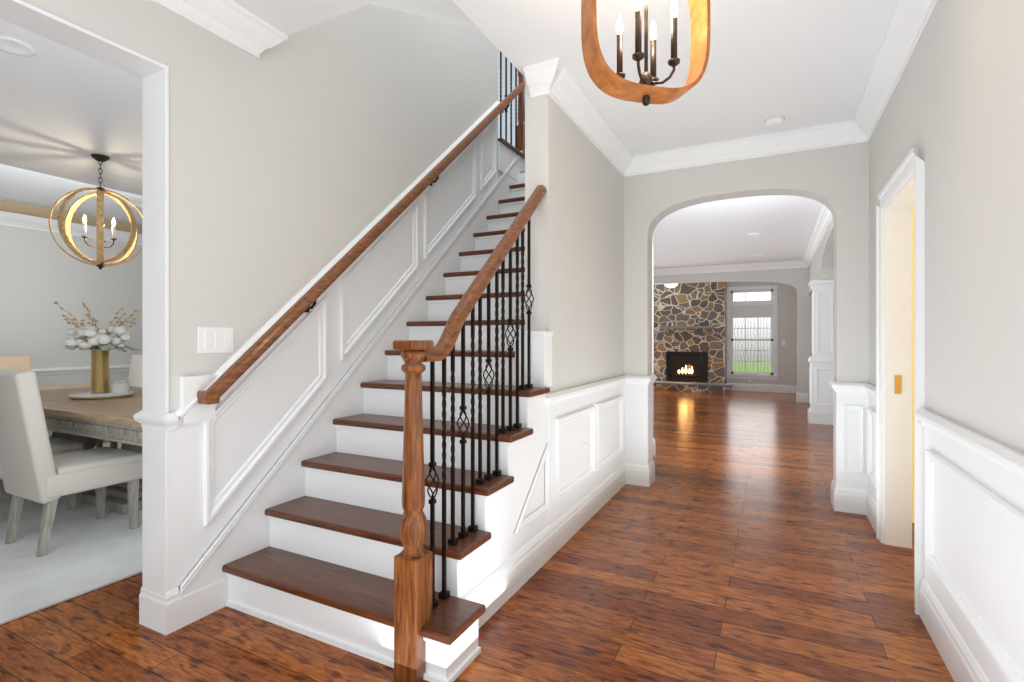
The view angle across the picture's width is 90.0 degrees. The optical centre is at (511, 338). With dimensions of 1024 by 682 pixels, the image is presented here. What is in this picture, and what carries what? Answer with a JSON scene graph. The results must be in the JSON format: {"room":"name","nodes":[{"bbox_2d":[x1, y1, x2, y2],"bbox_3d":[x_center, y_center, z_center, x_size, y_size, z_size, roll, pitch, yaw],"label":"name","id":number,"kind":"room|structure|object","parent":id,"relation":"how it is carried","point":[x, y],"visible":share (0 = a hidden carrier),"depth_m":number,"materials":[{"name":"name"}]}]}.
{"room":"entrance hall","nodes":[
{"label":"entrance hall","id":0,"kind":"room"},
{"bbox_2d":[0,200,141,385],"bbox_3d":[-6.565,-0.145,4.086,0.132,2.790,7.720,0,0,27],"label":"wall","id":1,"kind":"structure","parent":0,"point":[41,272],"depth_m":6.19,"materials":[{"name":"grey paint"}]},
{"bbox_2d":[0,211,141,245],"bbox_3d":[-6.470,-1.338,4.038,0.105,0.135,7.480,0,0,27],"label":"crown molding","id":2,"kind":"structure","parent":1,"relation":"attached to","point":[6,218],"depth_m":6.05,"materials":[{"name":"white wood"}]},
{"bbox_2d":[32,365,129,374],"bbox_3d":[-6.500,0.383,4.053,0.035,0.075,7.480,0,0,27],"label":"trim","id":3,"kind":"structure","parent":1,"relation":"attached to","point":[64,370],"depth_m":6.25,"materials":[{"name":"white wood"}]},
{"bbox_2d":[22,0,501,412],"bbox_3d":[-1.599,-1.550,2.105,0.160,5.600,8.700,0,0,27],"label":"wall","id":4,"kind":"structure","parent":0,"point":[299,160],"depth_m":2.69,"materials":[{"name":"beige paint"}]},
{"bbox_2d":[198,327,232,352],"bbox_3d":[-1.369,0.005,2.370,0.009,0.120,0.170,0,0,27],"label":"light switch","id":5,"kind":"object","parent":4,"relation":"attached to","point":[215,339],"visible":1,"depth_m":2.36,"materials":[{"name":"white plastic"}]},
{"bbox_2d":[151,0,287,57],"bbox_3d":[-2.097,-1.473,0.844,0.115,0.135,4.000,0,0,27],"label":"crown molding","id":6,"kind":"structure","parent":4,"relation":"attached to","point":[240,26],"depth_m":2.38,"materials":[{"name":"white wood"}]},
{"bbox_2d":[180,81,524,422],"bbox_3d":[-0.647,-1.102,3.677,0.109,2.934,3.304,0,0,27],"label":"handrail","id":7,"kind":"object","parent":4,"relation":"attached to","point":[192,388],"depth_m":2.68,"materials":[{"name":"brown wood"}]},
{"bbox_2d":[152,101,500,430],"bbox_3d":[-0.795,-0.918,3.466,0.035,2.617,2.965,0,0,27],"label":"trim","id":8,"kind":"structure","parent":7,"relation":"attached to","point":[172,420],"depth_m":2.72,"materials":[{"name":"white wood"}]},
{"bbox_2d":[371,0,478,28],"bbox_3d":[-1.040,-3.150,4.346,3.700,2.600,4.400,0,0,27],"label":"ceiling","id":9,"kind":"structure","parent":0,"point":[451,11],"depth_m":3.64,"materials":[{"name":"white paint"}]},
{"bbox_2d":[0,0,896,268],"bbox_3d":[1.394,-1.690,5.182,13.320,0.300,16.900,0,0,27],"label":"ceiling","id":10,"kind":"structure","parent":0,"point":[797,64],"depth_m":3.20,"materials":[{"name":"white paint"}]},
{"bbox_2d":[0,35,36,56],"bbox_3d":[-2.618,-1.534,2.681,0.190,0.011,0.190,0,0,27],"label":"recessed light","id":11,"kind":"object","parent":10,"relation":"in","point":[11,45],"visible":1,"depth_m":2.69,"materials":[{"name":"white plastic"}]},
{"bbox_2d":[48,154,141,269],"bbox_3d":[-3.469,-1.062,4.315,0.571,0.954,0.622,0,0,27],"label":"dining chandelier","id":12,"kind":"object","parent":10,"relation":"hanging from","point":[64,226],"visible":1,"depth_m":4.28,"materials":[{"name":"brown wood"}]},
{"bbox_2d":[127,204,141,208],"bbox_3d":[-4.338,-1.534,5.914,0.190,0.011,0.190,0,0,27],"label":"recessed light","id":13,"kind":"object","parent":10,"relation":"in","point":[137,205],"visible":0.54,"depth_m":5.89,"materials":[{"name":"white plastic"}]},
{"bbox_2d":[581,0,709,105],"bbox_3d":[0.493,-1.197,1.881,0.419,0.684,0.391,0,0,27],"label":"chandelier","id":14,"kind":"object","parent":10,"relation":"hanging from","point":[607,80],"visible":1,"depth_m":1.87,"materials":[{"name":"brown wood"}]},
{"bbox_2d":[665,284,677,287],"bbox_3d":[3.782,-1.375,12.158,0.336,0.329,0.336,0,0,27],"label":"flush-mount ceiling light","id":15,"kind":"object","parent":10,"relation":"attached to","point":[670,285],"visible":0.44,"depth_m":12.07,"materials":[{"name":"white glass"}]},
{"bbox_2d":[747,233,760,235],"bbox_3d":[3.545,-1.534,7.509,0.190,0.011,0.190,0,0,27],"label":"recessed light","id":16,"kind":"object","parent":10,"relation":"in","point":[752,234],"visible":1,"depth_m":7.52,"materials":[{"name":"white plastic"}]},
{"bbox_2d":[764,116,784,126],"bbox_3d":[1.848,-1.524,3.604,0.130,0.031,0.130,0,0,27],"label":"smoke detector","id":17,"kind":"object","parent":10,"relation":"attached to","point":[774,121],"visible":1,"depth_m":3.57,"materials":[{"name":"white plastic"}]},
{"bbox_2d":[0,390,953,681],"bbox_3d":[2.031,1.310,5.418,17.000,0.120,20.500,0,0,27],"label":"floor","id":18,"kind":"structure","parent":0,"point":[728,544],"depth_m":2.38,"materials":[{"name":"brown wood"}]},
{"bbox_2d":[0,442,141,624],"bbox_3d":[-3.478,1.240,4.242,4.050,0.017,3.700,0,0,27],"label":"rug","id":19,"kind":"object","parent":18,"relation":"on","point":[88,551],"visible":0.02,"depth_m":2.91,"materials":[{"name":"white carpet"}]},
{"bbox_2d":[0,356,52,436],"bbox_3d":[-4.952,0.704,5.060,0.660,1.054,0.500,0,0,27],"label":"dining chair","id":20,"kind":"object","parent":19,"relation":"on","point":[16,362],"visible":0.1,"depth_m":5.26,"materials":[{"name":"beige fabric"}]},
{"bbox_2d":[0,437,84,510],"bbox_3d":[-3.470,0.704,3.542,0.500,1.054,0.660,0,0,27],"label":"dining chair","id":21,"kind":"object","parent":19,"relation":"on","point":[59,446],"visible":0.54,"depth_m":3.67,"materials":[{"name":"beige fabric"}]},
{"bbox_2d":[0,369,141,556],"bbox_3d":[-2.758,0.704,3.178,0.500,1.054,0.660,0,0,27],"label":"dining chair","id":22,"kind":"object","parent":19,"relation":"on","point":[32,468],"visible":0.92,"depth_m":2.94,"materials":[{"name":"beige fabric"}]},
{"bbox_2d":[39,383,141,513],"bbox_3d":[-3.340,0.853,4.238,3.300,0.756,1.180,0,0,27],"label":"dining table","id":23,"kind":"object","parent":19,"relation":"on","point":[88,424],"visible":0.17,"depth_m":3.58,"materials":[{"name":"brown wood"}]},
{"bbox_2d":[68,391,134,399],"bbox_3d":[-3.345,0.458,4.185,0.424,0.032,0.424,0,0,27],"label":"marble tray","id":24,"kind":"object","parent":23,"relation":"on","point":[87,396],"visible":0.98,"depth_m":4.07,"materials":[{"name":"white stone"}]},
{"bbox_2d":[54,301,140,392],"bbox_3d":[-3.380,0.073,4.212,0.494,0.736,0.643,0,0,27],"label":"flowers","id":25,"kind":"object","parent":24,"relation":"on","point":[99,343],"visible":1,"depth_m":4.15,"materials":[{"name":"white plant"}]},
{"bbox_2d":[111,380,128,392],"bbox_3d":[-3.230,0.388,4.216,0.123,0.105,0.120,0,0,27],"label":"candle","id":26,"kind":"object","parent":24,"relation":"on","point":[119,386],"visible":1,"depth_m":4.17,"materials":[{"name":"wax"}]},
{"bbox_2d":[110,441,117,447],"bbox_3d":[-3.566,0.704,5.116,0.500,1.054,0.660,0,0,27],"label":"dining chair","id":27,"kind":"object","parent":19,"relation":"on","point":[113,444],"depth_m":4.96,"materials":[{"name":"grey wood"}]},
{"bbox_2d":[96,355,141,447],"bbox_3d":[-4.163,0.704,5.421,0.500,1.054,0.660,0,0,27],"label":"dining chair","id":28,"kind":"object","parent":19,"relation":"on","point":[135,376],"visible":0.06,"depth_m":5.65,"materials":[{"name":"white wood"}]},
{"bbox_2d":[222,171,552,681],"bbox_3d":[0.113,-0.318,3.876,1.291,3.136,3.990,0,0,27],"label":"flight","id":29,"kind":"object","parent":18,"relation":"on","point":[320,567],"visible":0.4,"depth_m":2.51,"materials":[{"name":"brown wood"}]},
{"bbox_2d":[393,185,546,681],"bbox_3d":[-0.109,0.182,2.417,0.112,2.136,1.250,0,0,27],"label":"rail","id":30,"kind":"object","parent":29,"relation":"on","point":[415,602],"visible":1,"depth_m":2.08,"materials":[{"name":"brown wood"}]},
{"bbox_2d":[500,51,524,153],"bbox_3d":[0.301,-2.386,5.678,0.084,1.000,1.912,0,0,27],"label":"rail","id":31,"kind":"object","parent":29,"relation":"on","point":[520,137],"visible":0.25,"depth_m":5.16,"materials":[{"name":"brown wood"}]},
{"bbox_2d":[653,282,732,392],"bbox_3d":[4.301,-0.145,12.505,2.010,2.790,0.810,0,0,27],"label":"stone fireplace","id":32,"kind":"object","parent":18,"relation":"on","point":[689,337],"depth_m":12.43,"materials":[{"name":"brown stone"}]},
{"bbox_2d":[808,279,833,424],"bbox_3d":[4.683,0.190,7.670,0.420,2.120,0.420,0,0,27],"label":"column","id":33,"kind":"structure","parent":18,"relation":"on","point":[821,374],"depth_m":7.54,"materials":[{"name":"white wood"}]},
{"bbox_2d":[139,383,989,681],"bbox_3d":[1.376,1.160,5.146,13.080,0.180,16.580,0,0,27],"label":"baseboard","id":34,"kind":"structure","parent":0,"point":[493,593],"depth_m":2.38,"materials":[{"name":"white wood"}]},
{"bbox_2d":[525,78,652,392],"bbox_3d":[0.770,-1.550,4.209,0.150,5.600,2.760,0,0,27],"label":"wall","id":35,"kind":"structure","parent":0,"point":[577,252],"depth_m":3.23,"materials":[{"name":"beige paint"}]},
{"bbox_2d":[532,58,635,176],"bbox_3d":[0.606,-1.473,3.627,0.125,0.135,1.785,0,0,27],"label":"crown molding","id":36,"kind":"structure","parent":35,"relation":"attached to","point":[559,84],"depth_m":3.28,"materials":[{"name":"white wood"}]},
{"bbox_2d":[545,375,631,406],"bbox_3d":[0.595,0.353,3.661,0.035,0.075,1.735,0,0,27],"label":"trim","id":37,"kind":"structure","parent":35,"relation":"attached to","point":[555,398],"depth_m":3.42,"materials":[{"name":"white wood"}]},
{"bbox_2d":[653,267,808,402],"bbox_3d":[2.772,-0.145,11.719,7.340,2.790,0.200,0,0,27],"label":"wall","id":38,"kind":"structure","parent":0,"point":[794,314],"depth_m":11.13,"materials":[{"name":"grey paint"}]},
{"bbox_2d":[653,260,799,275],"bbox_3d":[2.600,-1.473,11.635,7.170,0.135,0.105,0,0,27],"label":"crown molding","id":39,"kind":"structure","parent":38,"relation":"attached to","point":[783,264],"depth_m":10.66,"materials":[{"name":"white wood"}]},
{"bbox_2d":[726,285,778,379],"bbox_3d":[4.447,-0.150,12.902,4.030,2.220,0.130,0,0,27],"label":"window","id":40,"kind":"structure","parent":38,"relation":"in","point":[745,309],"depth_m":12.23,"materials":[{"name":"white wood"}]},
{"bbox_2d":[624,142,868,382],"bbox_3d":[1.789,-0.145,4.139,2.030,2.790,0.200,0,0,27],"label":"wall","id":41,"kind":"structure","parent":0,"point":[834,180],"depth_m":3.90,"materials":[{"name":"beige paint"}]},
{"bbox_2d":[644,375,656,384],"bbox_3d":[1.212,0.353,4.432,0.035,0.075,0.270,0,0,27],"label":"trim","id":42,"kind":"structure","parent":41,"relation":"attached to","point":[650,379],"depth_m":4.34,"materials":[{"name":"white wood"}]},
{"bbox_2d":[632,120,851,175],"bbox_3d":[1.733,-1.473,3.996,1.500,0.135,0.105,0,0,27],"label":"crown molding","id":43,"kind":"structure","parent":41,"relation":"attached to","point":[839,133],"depth_m":3.95,"materials":[{"name":"white wood"}]},
{"bbox_2d":[828,380,839,392],"bbox_3d":[2.398,0.353,3.828,0.035,0.075,0.270,0,0,27],"label":"trim","id":44,"kind":"structure","parent":41,"relation":"attached to","point":[835,385],"depth_m":3.72,"materials":[{"name":"white wood"}]},
{"bbox_2d":[912,206,913,522],"bbox_3d":[3.022,-0.100,3.365,0.870,2.700,0.060,0,0,27],"label":"wall","id":45,"kind":"structure","parent":0,"point":[913,364],"depth_m":3.47,"materials":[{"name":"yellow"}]},
{"bbox_2d":[809,0,1023,453],"bbox_3d":[2.737,-0.145,3.796,0.210,2.790,13.950,0,0,27],"label":"wall","id":46,"kind":"structure","parent":0,"point":[954,111],"depth_m":1.80,"materials":[{"name":"beige paint"}]},
{"bbox_2d":[0,0,1023,681],"bbox_3d":[-0.078,-0.557,1.891,3.076,3.615,7.700,0,0,27],"label":"trim","id":47,"kind":"structure","parent":46,"relation":"attached to","point":[222,482],"depth_m":2.52,"materials":[{"name":"white wood"}]},
{"bbox_2d":[800,205,832,267],"bbox_3d":[4.154,-1.473,6.901,0.105,0.135,6.870,0,0,27],"label":"crown molding","id":48,"kind":"structure","parent":46,"relation":"attached to","point":[825,217],"depth_m":7.23,"materials":[{"name":"white paint"}]},
{"bbox_2d":[860,383,875,398],"bbox_3d":[2.415,0.353,3.436,0.035,0.075,0.485,0,0,27],"label":"trim","id":49,"kind":"structure","parent":46,"relation":"attached to","point":[865,388],"depth_m":3.54,"materials":[{"name":"white wood"}]},
{"bbox_2d":[852,0,937,143],"bbox_3d":[0.997,-1.473,0.727,0.105,0.135,6.600,0,0,27],"label":"crown molding","id":50,"kind":"structure","parent":46,"relation":"attached to","point":[909,18],"depth_m":2.70,"materials":[{"name":"white wood"}]},
{"bbox_2d":[876,147,924,614],"bbox_3d":[2.133,0.181,2.735,0.162,2.138,1.006,0,0,27],"label":"door frame","id":51,"kind":"structure","parent":46,"relation":"attached to","point":[901,194],"depth_m":3.08,"materials":[{"name":"white wood"}]},
{"bbox_2d":[915,409,1023,484],"bbox_3d":[0.685,0.353,0.041,0.035,0.075,5.095,0,0,27],"label":"trim","id":52,"kind":"structure","parent":46,"relation":"attached to","point":[1008,461],"depth_m":1.64,"materials":[{"name":"white wood"}]},
{"label":"outside","id":53,"kind":"structure","parent":0,"visible":0},
{"bbox_2d":[733,292,770,371],"bbox_3d":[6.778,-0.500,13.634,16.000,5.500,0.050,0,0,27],"label":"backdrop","id":54,"kind":"structure","parent":53,"point":[739,356],"depth_m":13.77,"materials":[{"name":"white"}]}
]}

